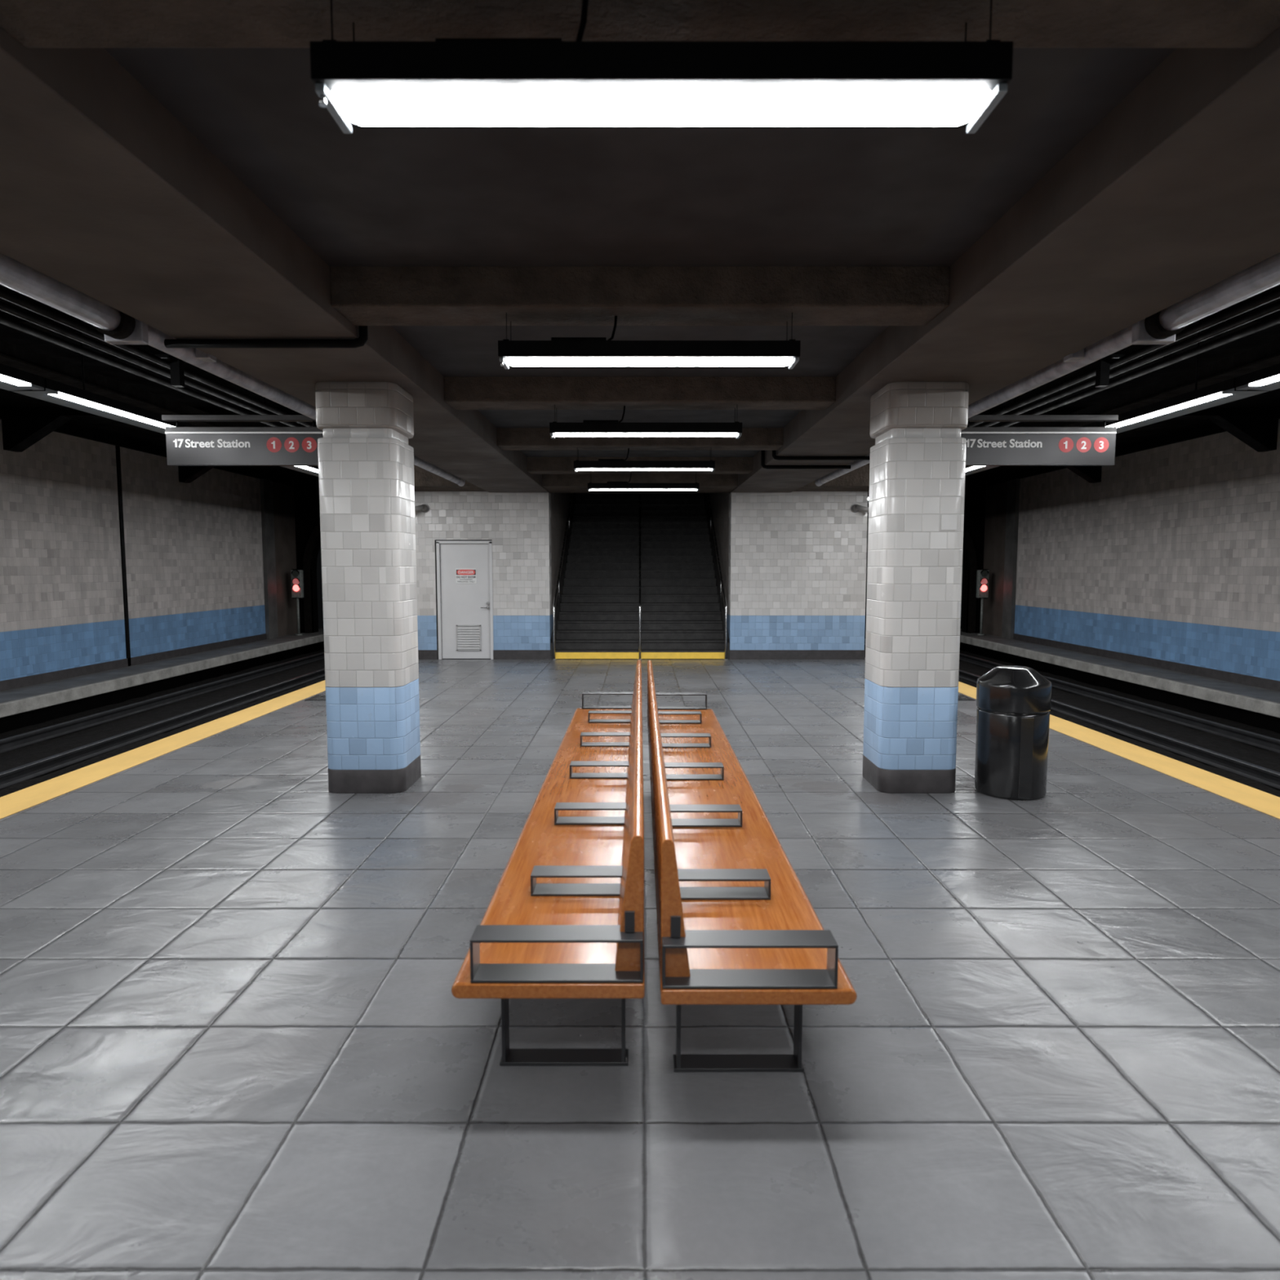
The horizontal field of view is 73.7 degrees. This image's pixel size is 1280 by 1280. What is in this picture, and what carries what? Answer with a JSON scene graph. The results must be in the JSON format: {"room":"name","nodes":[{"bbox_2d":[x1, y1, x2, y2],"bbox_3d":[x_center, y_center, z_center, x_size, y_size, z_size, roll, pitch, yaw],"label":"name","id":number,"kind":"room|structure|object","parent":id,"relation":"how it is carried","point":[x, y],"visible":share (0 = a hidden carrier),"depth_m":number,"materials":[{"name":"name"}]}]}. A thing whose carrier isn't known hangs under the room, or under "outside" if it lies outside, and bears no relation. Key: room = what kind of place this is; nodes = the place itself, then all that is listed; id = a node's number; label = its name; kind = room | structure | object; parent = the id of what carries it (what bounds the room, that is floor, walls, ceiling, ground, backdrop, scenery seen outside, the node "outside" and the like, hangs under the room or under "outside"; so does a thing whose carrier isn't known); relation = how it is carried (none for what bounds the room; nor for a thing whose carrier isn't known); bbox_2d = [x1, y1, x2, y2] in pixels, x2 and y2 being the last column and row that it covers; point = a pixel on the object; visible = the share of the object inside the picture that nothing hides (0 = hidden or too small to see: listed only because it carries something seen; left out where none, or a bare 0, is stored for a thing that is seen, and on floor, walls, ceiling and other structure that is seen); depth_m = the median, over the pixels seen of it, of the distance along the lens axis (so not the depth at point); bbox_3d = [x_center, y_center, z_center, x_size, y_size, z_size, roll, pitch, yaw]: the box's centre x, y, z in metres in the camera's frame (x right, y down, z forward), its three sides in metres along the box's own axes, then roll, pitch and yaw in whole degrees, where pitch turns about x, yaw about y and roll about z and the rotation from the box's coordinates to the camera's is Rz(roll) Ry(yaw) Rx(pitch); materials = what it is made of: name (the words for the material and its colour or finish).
{"room":"railway station","nodes":[
{"label":"railway station","id":0,"kind":"room"},
{"bbox_2d":[0,418,297,680],"bbox_3d":[-8.270,-0.495,6.130,0.260,4.100,28.300,0,5,0],"label":"wall","id":1,"kind":"structure","parent":0,"point":[193,550],"depth_m":13.41,"materials":[{"name":"tile"}]},
{"bbox_2d":[1,414,72,452],"bbox_3d":[-7.750,-2.662,11.002,0.780,0.440,0.220,0,5,0],"label":"bracket","id":2,"kind":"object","parent":1,"relation":"attached to","point":[20,433],"depth_m":10.89,"materials":[{"name":"black metal"}]},
{"bbox_2d":[115,445,131,666],"bbox_3d":[-8.133,-1.301,13.428,0.025,3.450,0.080,0,5,0],"label":"joint","id":3,"kind":"object","parent":1,"relation":"attached to","point":[117,447],"visible":1,"depth_m":13.41,"materials":[{"name":"black metal"}]},
{"bbox_2d":[0,633,266,691],"bbox_3d":[-8.135,1.062,5.361,0.030,0.130,26.500,0,5,0],"label":"baseboard","id":4,"kind":"structure","parent":1,"relation":"attached to","point":[9,684],"depth_m":13.21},
{"bbox_2d":[0,405,292,485],"bbox_3d":[-8.105,-2.450,5.811,0.110,0.150,28.000,0,5,0],"label":"trim","id":5,"kind":"structure","parent":1,"relation":"attached to","point":[68,428],"depth_m":13.48,"materials":[{"name":"metal"}]},
{"bbox_2d":[0,627,324,703],"bbox_3d":[-7.790,0.975,7.110,0.740,0.002,30.000,0,5,0],"label":"trim","id":6,"kind":"structure","parent":1,"relation":"attached to","point":[23,692],"depth_m":12.99,"materials":[{"name":"grey concrete"}]},
{"bbox_2d":[290,568,305,635],"bbox_3d":[-7.860,-0.865,19.598,0.290,1.520,0.200,0,5,0],"label":"signal","id":7,"kind":"object","parent":6,"relation":"on","point":[297,575],"visible":1,"depth_m":19.52,"materials":[{"name":"black metal"}]},
{"bbox_2d":[177,466,215,483],"bbox_3d":[-7.750,-3.021,15.156,0.780,0.440,0.220,0,5,0],"label":"bracket","id":8,"kind":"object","parent":1,"relation":"attached to","point":[187,474],"depth_m":15.06,"materials":[{"name":"black metal"}]},
{"bbox_2d":[259,479,278,639],"bbox_3d":[-8.230,-1.826,18.637,0.340,3.600,0.450,0,5,0],"label":"trim","id":9,"kind":"structure","parent":1,"relation":"attached to","point":[266,486],"depth_m":18.54,"materials":[{"name":"grey concrete"}]},
{"bbox_2d":[0,284,319,479],"bbox_3d":[-5.450,-2.882,8.785,5.900,0.200,34.000,0,5,0],"label":"ceiling","id":10,"kind":"structure","parent":0,"point":[8,398],"depth_m":9.74,"materials":[{"name":"black concrete"}]},
{"bbox_2d":[0,363,44,391],"bbox_3d":[-4.452,-1.997,4.026,0.260,0.746,4.302,0,5,0],"label":"track light","id":11,"kind":"object","parent":10,"relation":"hanging from","point":[11,379],"visible":1,"depth_m":6.00,"materials":[{"name":"black metal"}]},
{"bbox_2d":[0,374,31,386],"bbox_3d":[-4.370,-1.641,4.064,0.080,0.018,4.020,0,5,0],"label":"diffuser","id":12,"kind":"object","parent":11,"relation":"attached to","point":[14,380],"depth_m":5.94,"materials":[{"name":"white"}]},
{"bbox_2d":[0,308,96,332],"bbox_3d":[-5.338,-2.565,6.855,5.605,0.100,0.300,0,5,0],"label":"cross beam","id":13,"kind":"structure","parent":10,"relation":"attached to","point":[3,328],"depth_m":6.74,"materials":[{"name":"metal"}]},
{"bbox_2d":[11,319,266,434],"bbox_3d":[-4.452,-2.367,8.320,0.260,0.746,4.302,0,5,0],"label":"track light","id":14,"kind":"object","parent":10,"relation":"hanging from","point":[54,392],"visible":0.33,"depth_m":6.89,"materials":[{"name":"black metal"}]},
{"bbox_2d":[48,391,173,428],"bbox_3d":[-4.370,-2.011,8.358,0.080,0.018,4.020,0,5,0],"label":"diffuser","id":15,"kind":"object","parent":14,"relation":"attached to","point":[72,397],"depth_m":7.02,"materials":[{"name":"white"}]},
{"bbox_2d":[102,354,184,386],"bbox_3d":[-3.860,-2.283,6.613,0.600,0.620,0.070,0,5,0],"label":"hanger","id":16,"kind":"object","parent":10,"relation":"hanging from","point":[176,365],"visible":0.36,"depth_m":6.60,"materials":[{"name":"black metal"}]},
{"bbox_2d":[0,314,284,426],"bbox_3d":[-4.090,-1.850,3.102,0.052,0.050,22.500,0,5,0],"label":"pipe","id":17,"kind":"object","parent":16,"relation":"attached to","point":[6,321],"visible":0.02,"depth_m":6.57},
{"bbox_2d":[0,301,302,426],"bbox_3d":[-3.880,-1.850,3.102,0.052,0.050,22.500,0,5,0],"label":"pipe","id":18,"kind":"object","parent":16,"relation":"attached to","point":[4,307],"visible":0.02,"depth_m":6.27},
{"bbox_2d":[0,288,316,426],"bbox_3d":[-3.680,-1.840,3.103,0.052,0.050,22.500,0,5,0],"label":"pipe","id":19,"kind":"object","parent":16,"relation":"attached to","point":[6,295],"visible":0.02,"depth_m":6.10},
{"bbox_2d":[8,407,302,419],"bbox_3d":[-5.338,-2.925,11.019,5.605,0.100,0.300,0,5,0],"label":"cross beam","id":20,"kind":"structure","parent":10,"relation":"attached to","point":[69,412],"depth_m":10.87,"materials":[{"name":"metal"}]},
{"bbox_2d":[0,641,324,733],"bbox_3d":[-7.910,1.303,7.138,0.580,0.343,30.000,0,5,0],"label":"wall","id":21,"kind":"structure","parent":0,"point":[14,722],"depth_m":12.90,"materials":[{"name":"black concrete"}]},
{"bbox_2d":[0,627,324,717],"bbox_3d":[-7.780,1.054,7.117,0.840,0.157,30.000,0,5,0],"label":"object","id":22,"kind":"structure","parent":21,"relation":"on","point":[33,703],"depth_m":12.43,"materials":[{"name":"concrete"}]},
{"bbox_2d":[0,648,324,797],"bbox_3d":[-5.900,1.178,9.135,4.000,0.072,34.000,0,5,0],"label":"track","id":23,"kind":"object","parent":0,"point":[11,759],"visible":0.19,"depth_m":10.86,"materials":[{"name":"metal"}]},
{"bbox_2d":[0,667,324,789],"bbox_3d":[-5.730,1.215,8.135,0.110,0.124,32.000,0,5,0],"label":"rail","id":24,"kind":"object","parent":23,"relation":"on","point":[17,775],"visible":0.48,"depth_m":9.65,"materials":[{"name":"metal"}]},
{"bbox_2d":[0,652,324,753],"bbox_3d":[-6.820,1.215,8.135,0.110,0.124,32.000,0,5,0],"label":"rail","id":25,"kind":"object","parent":23,"relation":"on","point":[32,737],"visible":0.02,"depth_m":11.49,"materials":[{"name":"metal"}]},
{"bbox_2d":[0,26,550,493],"bbox_3d":[-2.034,-1.912,3.248,1.001,0.780,22.800,0,5,0],"label":"ceiling","id":26,"kind":"structure","parent":0,"point":[105,194],"depth_m":3.32,"materials":[{"name":"brown concrete"}]},
{"bbox_2d":[0,252,465,486],"bbox_3d":[-2.635,-1.549,2.333,0.240,0.390,20.916,0,5,0],"label":"ceiling pipe","id":27,"kind":"object","parent":26,"relation":"attached to","point":[118,327],"visible":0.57,"depth_m":4.30,"materials":[{"name":"metal"}]},
{"bbox_2d":[161,414,315,422],"bbox_3d":[-3.230,-1.892,7.284,1.660,0.045,0.080,0,5,0],"label":"beam","id":28,"kind":"structure","parent":26,"relation":"attached to","point":[168,418],"depth_m":7.25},
{"bbox_2d":[164,421,323,466],"bbox_3d":[-3.373,-1.683,7.304,1.345,0.375,0.056,0,5,0],"label":"station sign","id":29,"kind":"object","parent":28,"relation":"hanging from","point":[185,446],"visible":0.97,"depth_m":7.29,"materials":[{"name":"metal"}]},
{"bbox_2d":[164,325,368,347],"bbox_3d":[-2.030,-1.736,4.638,1.099,0.291,0.048,0,5,0],"label":"conduit","id":30,"kind":"object","parent":26,"relation":"attached to","point":[362,339],"visible":0.83,"depth_m":4.63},
{"bbox_2d":[293,480,320,632],"bbox_3d":[-6.115,-1.729,20.427,4.570,4.100,0.400,0,5,0],"label":"wall","id":31,"kind":"structure","parent":0,"point":[306,492],"depth_m":20.14,"materials":[{"name":"black concrete"}]},
{"bbox_2d":[302,520,320,633],"bbox_3d":[-5.900,-1.639,20.234,4.120,3.754,0.200,0,5,0],"label":"trim","id":32,"kind":"structure","parent":31,"relation":"attached to","point":[308,609],"depth_m":20.17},
{"bbox_2d":[315,382,421,793],"bbox_3d":[-1.930,-0.357,6.127,0.560,2.825,0.560,0,5,0],"label":"pillar","id":33,"kind":"structure","parent":0,"point":[366,458],"depth_m":5.88,"materials":[{"name":"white tile"}]},
{"bbox_2d":[414,491,551,649],"bbox_3d":[-2.683,-1.097,14.610,2.295,2.840,0.300,0,5,0],"label":"wall","id":34,"kind":"structure","parent":0,"point":[517,524],"depth_m":14.43,"materials":[{"name":"tile"}]},
{"bbox_2d":[435,539,493,659],"bbox_3d":[-2.982,-0.685,14.549,0.965,2.030,0.213,0,5,0],"label":"door","id":35,"kind":"structure","parent":34,"relation":"in","point":[464,611],"depth_m":14.52,"materials":[{"name":"grey paint"}]},
{"bbox_2d":[417,649,550,659],"bbox_3d":[-2.685,0.250,14.595,2.310,0.160,0.062,0,5,0],"label":"baseboard","id":36,"kind":"structure","parent":34,"relation":"attached to","point":[422,654],"depth_m":14.56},
{"bbox_2d":[550,493,573,631],"bbox_3d":[-1.617,-3.328,19.185,0.165,6.500,9.200,0,5,0],"label":"wall","id":37,"kind":"structure","parent":0,"point":[559,502],"depth_m":15.81,"materials":[{"name":"tile"}]},
{"bbox_2d":[0,658,1279,1279],"bbox_3d":[0.000,1.395,3.533,8.780,0.220,22.800,0,5,0],"label":"floor","id":38,"kind":"structure","parent":0,"point":[236,1042],"depth_m":2.88,"materials":[{"name":"tile"}]},
{"bbox_2d":[0,680,325,819],"bbox_3d":[-4.206,1.314,3.526,0.372,0.064,22.800,0,5,0],"label":"strip","id":39,"kind":"object","parent":38,"relation":"on","point":[12,803],"visible":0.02,"depth_m":7.09,"materials":[{"name":"paint"}]},
{"bbox_2d":[451,659,644,1066],"bbox_3d":[-0.252,0.766,4.621,0.530,0.846,4.600,0,5,0],"label":"bench","id":40,"kind":"object","parent":38,"relation":"on","point":[563,917],"visible":1,"depth_m":2.84,"materials":[{"name":"orange wood"}]},
{"bbox_2d":[550,493,729,659],"bbox_3d":[0.000,-1.978,17.904,3.060,4.030,7.048,0,5,0],"label":"staircase","id":41,"kind":"structure","parent":38,"relation":"on","point":[682,612],"depth_m":16.64,"materials":[{"name":"concrete"}]},
{"bbox_2d":[551,493,572,659],"bbox_3d":[-1.462,-2.114,17.435,0.090,4.381,6.254,0,5,0],"label":"handrail","id":42,"kind":"object","parent":41,"relation":"on","point":[557,584],"visible":0.94,"depth_m":15.38,"materials":[{"name":"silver metal"}]},
{"bbox_2d":[707,493,728,659],"bbox_3d":[1.462,-2.114,17.435,0.090,4.381,6.254,0,5,0],"label":"handrail","id":43,"kind":"object","parent":41,"relation":"on","point":[722,584],"visible":0.94,"depth_m":15.38,"materials":[{"name":"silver metal"}]},
{"bbox_2d":[647,660,857,1071],"bbox_3d":[0.321,0.769,4.588,0.530,0.846,4.600,0,5,0],"label":"bench","id":44,"kind":"object","parent":38,"relation":"on","point":[737,924],"visible":1,"depth_m":2.79,"materials":[{"name":"orange wood"}]},
{"bbox_2d":[974,665,1052,799],"bbox_3d":[2.605,0.627,5.976,0.475,0.890,0.475,0,5,0],"label":"litter bin","id":45,"kind":"object","parent":38,"relation":"on","point":[1014,702],"visible":1,"depth_m":5.79,"materials":[{"name":"black paint"}]},
{"bbox_2d":[958,681,1279,819],"bbox_3d":[4.206,1.314,3.526,0.372,0.064,22.800,0,5,0],"label":"strip","id":46,"kind":"object","parent":38,"relation":"on","point":[1267,803],"visible":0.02,"depth_m":6.75,"materials":[{"name":"paint"}]},
{"bbox_2d":[103,48,1176,457],"bbox_3d":[0.000,-1.811,2.654,3.068,0.200,21.600,0,5,0],"label":"ceiling","id":47,"kind":"structure","parent":0,"point":[365,197],"depth_m":3.38,"materials":[{"name":"grey paint"}]},
{"bbox_2d":[0,0,1279,48],"bbox_3d":[0.000,-1.579,1.946,3.080,0.240,0.360,0,5,0],"label":"beam","id":48,"kind":"structure","parent":47,"relation":"attached to","point":[33,24],"depth_m":2.02,"materials":[{"name":"brown concrete"}]},
{"bbox_2d":[309,0,1013,133],"bbox_3d":[0.047,-1.329,1.963,1.535,0.267,0.210,0,5,0],"label":"hanging light","id":49,"kind":"object","parent":48,"relation":"hanging from","point":[442,82],"visible":1,"depth_m":1.89,"materials":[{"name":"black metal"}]},
{"bbox_2d":[332,84,990,125],"bbox_3d":[0.047,-1.232,1.971,1.475,0.007,0.162,0,5,0],"label":"diffuser","id":50,"kind":"object","parent":49,"relation":"attached to","point":[352,104],"depth_m":1.96,"materials":[{"name":"white"}]},
{"bbox_2d":[329,266,950,325],"bbox_3d":[0.000,-1.791,4.402,3.080,0.240,0.360,0,5,0],"label":"beam","id":51,"kind":"structure","parent":47,"relation":"attached to","point":[363,295],"depth_m":4.23,"materials":[{"name":"brown concrete"}]},
{"bbox_2d":[497,312,800,368],"bbox_3d":[0.047,-1.542,4.429,1.535,0.267,0.210,0,5,0],"label":"hanging light","id":52,"kind":"object","parent":51,"relation":"hanging from","point":[558,351],"visible":1,"depth_m":4.33,"materials":[{"name":"black metal"}]},
{"bbox_2d":[505,357,792,366],"bbox_3d":[0.047,-1.445,4.437,1.475,0.007,0.162,0,5,0],"label":"diffuser","id":53,"kind":"object","parent":52,"relation":"attached to","point":[514,362],"depth_m":4.42,"materials":[{"name":"white"}]},
{"bbox_2d":[444,377,835,409],"bbox_3d":[0.000,-2.003,6.858,3.080,0.240,0.360,0,5,0],"label":"beam","id":54,"kind":"structure","parent":47,"relation":"attached to","point":[460,393],"depth_m":6.68,"materials":[{"name":"brown concrete"}]},
{"bbox_2d":[549,404,742,438],"bbox_3d":[0.047,-1.755,6.895,1.535,0.267,0.210,0,5,0],"label":"hanging light","id":55,"kind":"object","parent":54,"relation":"hanging from","point":[588,428],"visible":1,"depth_m":6.80,"materials":[{"name":"black metal"}]},
{"bbox_2d":[554,432,737,436],"bbox_3d":[0.047,-1.658,6.903,1.475,0.007,0.162,0,5,0],"label":"diffuser","id":56,"kind":"object","parent":55,"relation":"attached to","point":[556,434],"depth_m":6.86,"materials":[{"name":"white"}]},
{"bbox_2d":[496,427,783,450],"bbox_3d":[0.000,-2.215,9.314,3.080,0.240,0.360,0,5,0],"label":"beam","id":57,"kind":"structure","parent":47,"relation":"attached to","point":[508,438],"depth_m":9.14,"materials":[{"name":"brown concrete"}]},
{"bbox_2d":[573,447,715,472],"bbox_3d":[0.047,-1.968,9.360,1.535,0.267,0.210,0,5,0],"label":"hanging light","id":58,"kind":"object","parent":57,"relation":"hanging from","point":[602,464],"visible":1,"depth_m":9.26,"materials":[{"name":"black metal"}]},
{"bbox_2d":[527,457,752,474],"bbox_3d":[0.000,-2.427,11.770,3.080,0.240,0.360,0,5,0],"label":"beam","id":59,"kind":"structure","parent":47,"relation":"attached to","point":[535,465],"depth_m":11.59,"materials":[{"name":"brown concrete"}]},
{"bbox_2d":[587,472,699,492],"bbox_3d":[0.047,-2.181,11.826,1.535,0.267,0.210,0,5,0],"label":"hanging light","id":60,"kind":"object","parent":59,"relation":"hanging from","point":[610,486],"visible":1,"depth_m":11.73,"materials":[{"name":"black metal"}]},
{"bbox_2d":[413,462,869,493],"bbox_3d":[0.000,-2.849,13.982,9.200,0.760,1.250,0,5,0],"label":"ceiling","id":61,"kind":"structure","parent":0,"point":[858,479],"depth_m":13.39,"materials":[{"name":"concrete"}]},
{"bbox_2d":[977,301,1279,426],"bbox_3d":[3.880,-1.850,3.102,0.052,0.050,22.500,0,5,0],"label":"pipe","id":62,"kind":"object","parent":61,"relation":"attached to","point":[1275,307],"visible":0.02,"depth_m":6.27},
{"bbox_2d":[995,314,1279,426],"bbox_3d":[4.090,-1.850,3.102,0.052,0.050,22.500,0,5,0],"label":"pipe","id":63,"kind":"object","parent":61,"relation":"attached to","point":[1273,321],"visible":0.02,"depth_m":6.57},
{"bbox_2d":[706,493,729,631],"bbox_3d":[1.617,-3.328,19.185,0.165,6.500,9.200,0,5,0],"label":"wall","id":64,"kind":"structure","parent":0,"point":[720,502],"depth_m":15.81,"materials":[{"name":"tile"}]},
{"bbox_2d":[728,491,867,649],"bbox_3d":[2.683,-1.097,14.610,2.295,2.840,0.300,0,5,0],"label":"wall","id":65,"kind":"structure","parent":0,"point":[797,559],"depth_m":14.45,"materials":[{"name":"tile"}]},
{"bbox_2d":[729,649,865,659],"bbox_3d":[2.685,0.250,14.595,2.310,0.160,0.062,0,5,0],"label":"baseboard","id":66,"kind":"structure","parent":65,"relation":"attached to","point":[734,654],"depth_m":14.56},
{"bbox_2d":[862,382,968,793],"bbox_3d":[1.957,-0.357,6.127,0.560,2.825,0.560,0,5,0],"label":"pillar","id":67,"kind":"structure","parent":0,"point":[917,460],"depth_m":5.88,"materials":[{"name":"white tile"}]},
{"bbox_2d":[961,480,986,632],"bbox_3d":[6.115,-1.729,20.427,4.570,4.100,0.400,0,5,0],"label":"wall","id":68,"kind":"structure","parent":0,"point":[975,490],"depth_m":20.15,"materials":[{"name":"black concrete"}]},
{"bbox_2d":[963,525,977,633],"bbox_3d":[5.900,-1.639,20.234,4.120,3.754,0.200,0,5,0],"label":"trim","id":69,"kind":"structure","parent":68,"relation":"attached to","point":[971,624],"depth_m":20.18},
{"bbox_2d":[729,26,1279,493],"bbox_3d":[2.034,-1.912,3.248,1.001,0.780,22.800,0,5,0],"label":"ceiling","id":70,"kind":"structure","parent":0,"point":[1174,194],"depth_m":3.38,"materials":[{"name":"brown concrete"}]},
{"bbox_2d":[772,450,870,460],"bbox_3d":[2.031,-2.164,9.579,1.097,0.287,0.044,0,5,0],"label":"conduit","id":71,"kind":"object","parent":70,"relation":"attached to","point":[775,456],"visible":0.82,"depth_m":9.57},
{"bbox_2d":[968,414,1118,422],"bbox_3d":[3.230,-1.892,7.284,1.660,0.045,0.080,0,5,0],"label":"beam","id":72,"kind":"structure","parent":70,"relation":"attached to","point":[977,418],"depth_m":7.25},
{"bbox_2d":[960,421,1116,466],"bbox_3d":[3.388,-1.683,7.304,1.345,0.375,0.056,0,5,0],"label":"station sign","id":73,"kind":"object","parent":72,"relation":"hanging from","point":[985,446],"visible":0.99,"depth_m":7.29,"materials":[{"name":"metal"}]},
{"bbox_2d":[814,252,1279,486],"bbox_3d":[2.635,-1.549,2.333,0.240,0.390,20.916,0,5,0],"label":"ceiling pipe","id":74,"kind":"object","parent":70,"relation":"attached to","point":[1161,327],"visible":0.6,"depth_m":4.32,"materials":[{"name":"metal"}]},
{"bbox_2d":[864,631,1279,797],"bbox_3d":[5.900,1.178,9.135,4.000,0.073,34.000,0,5,0],"label":"track","id":75,"kind":"object","parent":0,"point":[1268,759],"visible":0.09,"depth_m":10.42,"materials":[{"name":"metal"}]},
{"bbox_2d":[864,639,1279,789],"bbox_3d":[5.730,1.215,8.135,0.110,0.124,32.000,0,5,0],"label":"rail","id":76,"kind":"object","parent":75,"relation":"on","point":[1262,775],"visible":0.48,"depth_m":9.16,"materials":[{"name":"metal"}]},
{"bbox_2d":[959,653,1279,753],"bbox_3d":[6.820,1.215,8.135,0.110,0.124,32.000,0,5,0],"label":"rail","id":77,"kind":"object","parent":75,"relation":"on","point":[1247,737],"visible":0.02,"depth_m":11.03,"materials":[{"name":"metal"}]},
{"bbox_2d":[960,642,1279,733],"bbox_3d":[7.910,1.303,7.138,0.580,0.343,30.000,0,5,0],"label":"wall","id":78,"kind":"structure","parent":0,"point":[1246,717],"depth_m":12.92,"materials":[{"name":"black concrete"}]},
{"bbox_2d":[960,635,1279,717],"bbox_3d":[7.780,1.054,7.117,0.840,0.157,30.000,0,5,0],"label":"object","id":79,"kind":"structure","parent":78,"relation":"on","point":[1246,703],"depth_m":12.44,"materials":[{"name":"concrete"}]},
{"bbox_2d":[964,284,1279,479],"bbox_3d":[5.450,-2.882,8.785,5.900,0.200,34.000,0,5,0],"label":"ceiling","id":80,"kind":"structure","parent":0,"point":[1271,398],"depth_m":9.74,"materials":[{"name":"black concrete"}]},
{"bbox_2d":[977,407,1271,419],"bbox_3d":[5.338,-2.925,11.019,5.605,0.100,0.300,0,5,0],"label":"cross beam","id":81,"kind":"structure","parent":80,"relation":"attached to","point":[1210,412],"depth_m":10.87,"materials":[{"name":"metal"}]},
{"bbox_2d":[1095,354,1177,386],"bbox_3d":[3.860,-2.283,6.613,0.600,0.620,0.070,0,5,0],"label":"hanger","id":82,"kind":"object","parent":80,"relation":"hanging from","point":[1103,365],"visible":0.36,"depth_m":6.60,"materials":[{"name":"black metal"}]},
{"bbox_2d":[968,288,1279,426],"bbox_3d":[3.680,-1.840,3.103,0.052,0.050,22.500,0,5,0],"label":"pipe","id":83,"kind":"object","parent":82,"relation":"attached to","point":[1273,295],"visible":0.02,"depth_m":6.09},
{"bbox_2d":[1013,319,1268,433],"bbox_3d":[4.452,-2.367,8.320,0.260,0.746,4.302,0,5,0],"label":"track light","id":84,"kind":"object","parent":80,"relation":"hanging from","point":[1224,392],"visible":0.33,"depth_m":6.89,"materials":[{"name":"black metal"}]},
{"bbox_2d":[1106,391,1231,427],"bbox_3d":[4.370,-2.011,8.358,0.080,0.018,4.020,0,5,0],"label":"diffuser","id":85,"kind":"object","parent":84,"relation":"attached to","point":[1207,397],"depth_m":7.01,"materials":[{"name":"white"}]},
{"bbox_2d":[1183,308,1279,332],"bbox_3d":[5.338,-2.565,6.855,5.605,0.100,0.300,0,5,0],"label":"cross beam","id":86,"kind":"structure","parent":80,"relation":"attached to","point":[1276,328],"depth_m":6.74,"materials":[{"name":"metal"}]},
{"bbox_2d":[1235,363,1279,391],"bbox_3d":[4.452,-1.997,4.026,0.260,0.746,4.302,0,5,0],"label":"track light","id":87,"kind":"object","parent":80,"relation":"hanging from","point":[1268,379],"visible":1,"depth_m":6.00,"materials":[{"name":"black metal"}]},
{"bbox_2d":[1248,374,1279,386],"bbox_3d":[4.370,-1.641,4.064,0.080,0.018,4.020,0,5,0],"label":"diffuser","id":88,"kind":"object","parent":87,"relation":"attached to","point":[1264,380],"depth_m":5.94,"materials":[{"name":"white"}]},
{"bbox_2d":[982,418,1279,680],"bbox_3d":[8.270,-0.495,6.130,0.260,4.100,28.300,0,5,0],"label":"wall","id":89,"kind":"structure","parent":0,"point":[1174,555],"depth_m":13.43,"materials":[{"name":"tile"}]},
{"bbox_2d":[1001,479,1020,639],"bbox_3d":[8.230,-1.826,18.637,0.340,3.600,0.450,0,5,0],"label":"trim","id":90,"kind":"structure","parent":89,"relation":"attached to","point":[1013,486],"depth_m":18.54,"materials":[{"name":"metal"}]},
{"bbox_2d":[1064,466,1102,483],"bbox_3d":[7.750,-3.021,15.156,0.780,0.440,0.220,0,5,0],"label":"bracket","id":91,"kind":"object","parent":89,"relation":"attached to","point":[1092,474],"depth_m":15.06,"materials":[{"name":"black metal"}]},
{"bbox_2d":[960,628,1279,703],"bbox_3d":[7.790,0.975,7.110,0.740,0.002,30.000,0,5,0],"label":"trim","id":92,"kind":"structure","parent":89,"relation":"attached to","point":[1256,692],"depth_m":13.10,"materials":[{"name":"grey concrete"}]},
{"bbox_2d":[974,568,989,635],"bbox_3d":[7.860,-0.865,19.598,0.290,1.520,0.200,0,5,0],"label":"signal","id":93,"kind":"object","parent":92,"relation":"on","point":[982,575],"visible":1,"depth_m":19.52,"materials":[{"name":"black metal"}]},
{"bbox_2d":[987,405,1279,485],"bbox_3d":[8.105,-2.450,5.811,0.110,0.150,28.000,0,5,0],"label":"trim","id":94,"kind":"structure","parent":89,"relation":"attached to","point":[1210,428],"depth_m":13.46,"materials":[{"name":"metal"}]},
{"bbox_2d":[1013,633,1279,691],"bbox_3d":[8.135,1.062,5.361,0.030,0.130,26.500,0,5,0],"label":"baseboard","id":95,"kind":"structure","parent":89,"relation":"attached to","point":[1270,684],"depth_m":13.23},
{"bbox_2d":[1207,414,1278,452],"bbox_3d":[7.750,-2.662,11.002,0.780,0.440,0.220,0,5,0],"label":"bracket","id":96,"kind":"object","parent":89,"relation":"attached to","point":[1260,433],"depth_m":10.89,"materials":[{"name":"black metal"}]},
{"bbox_3d":[0.000,0.731,-8.067,16.800,4.100,0.200,0,5,0],"label":"wall","id":97,"kind":"structure","parent":0,"visible":0},
{"bbox_2d":[0,338,246,426],"bbox_3d":[-5.100,-2.176,5.835,0.480,0.140,28.000,0,5,0],"label":"girder","id":98,"kind":"object","parent":97,"relation":"attached to","point":[12,355],"visible":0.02,"depth_m":7.67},
{"bbox_2d":[867,338,1279,493],"bbox_3d":[5.100,-2.176,5.835,0.480,0.140,28.000,0,5,0],"label":"girder","id":99,"kind":"object","parent":97,"relation":"attached to","point":[1266,355],"visible":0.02,"depth_m":7.67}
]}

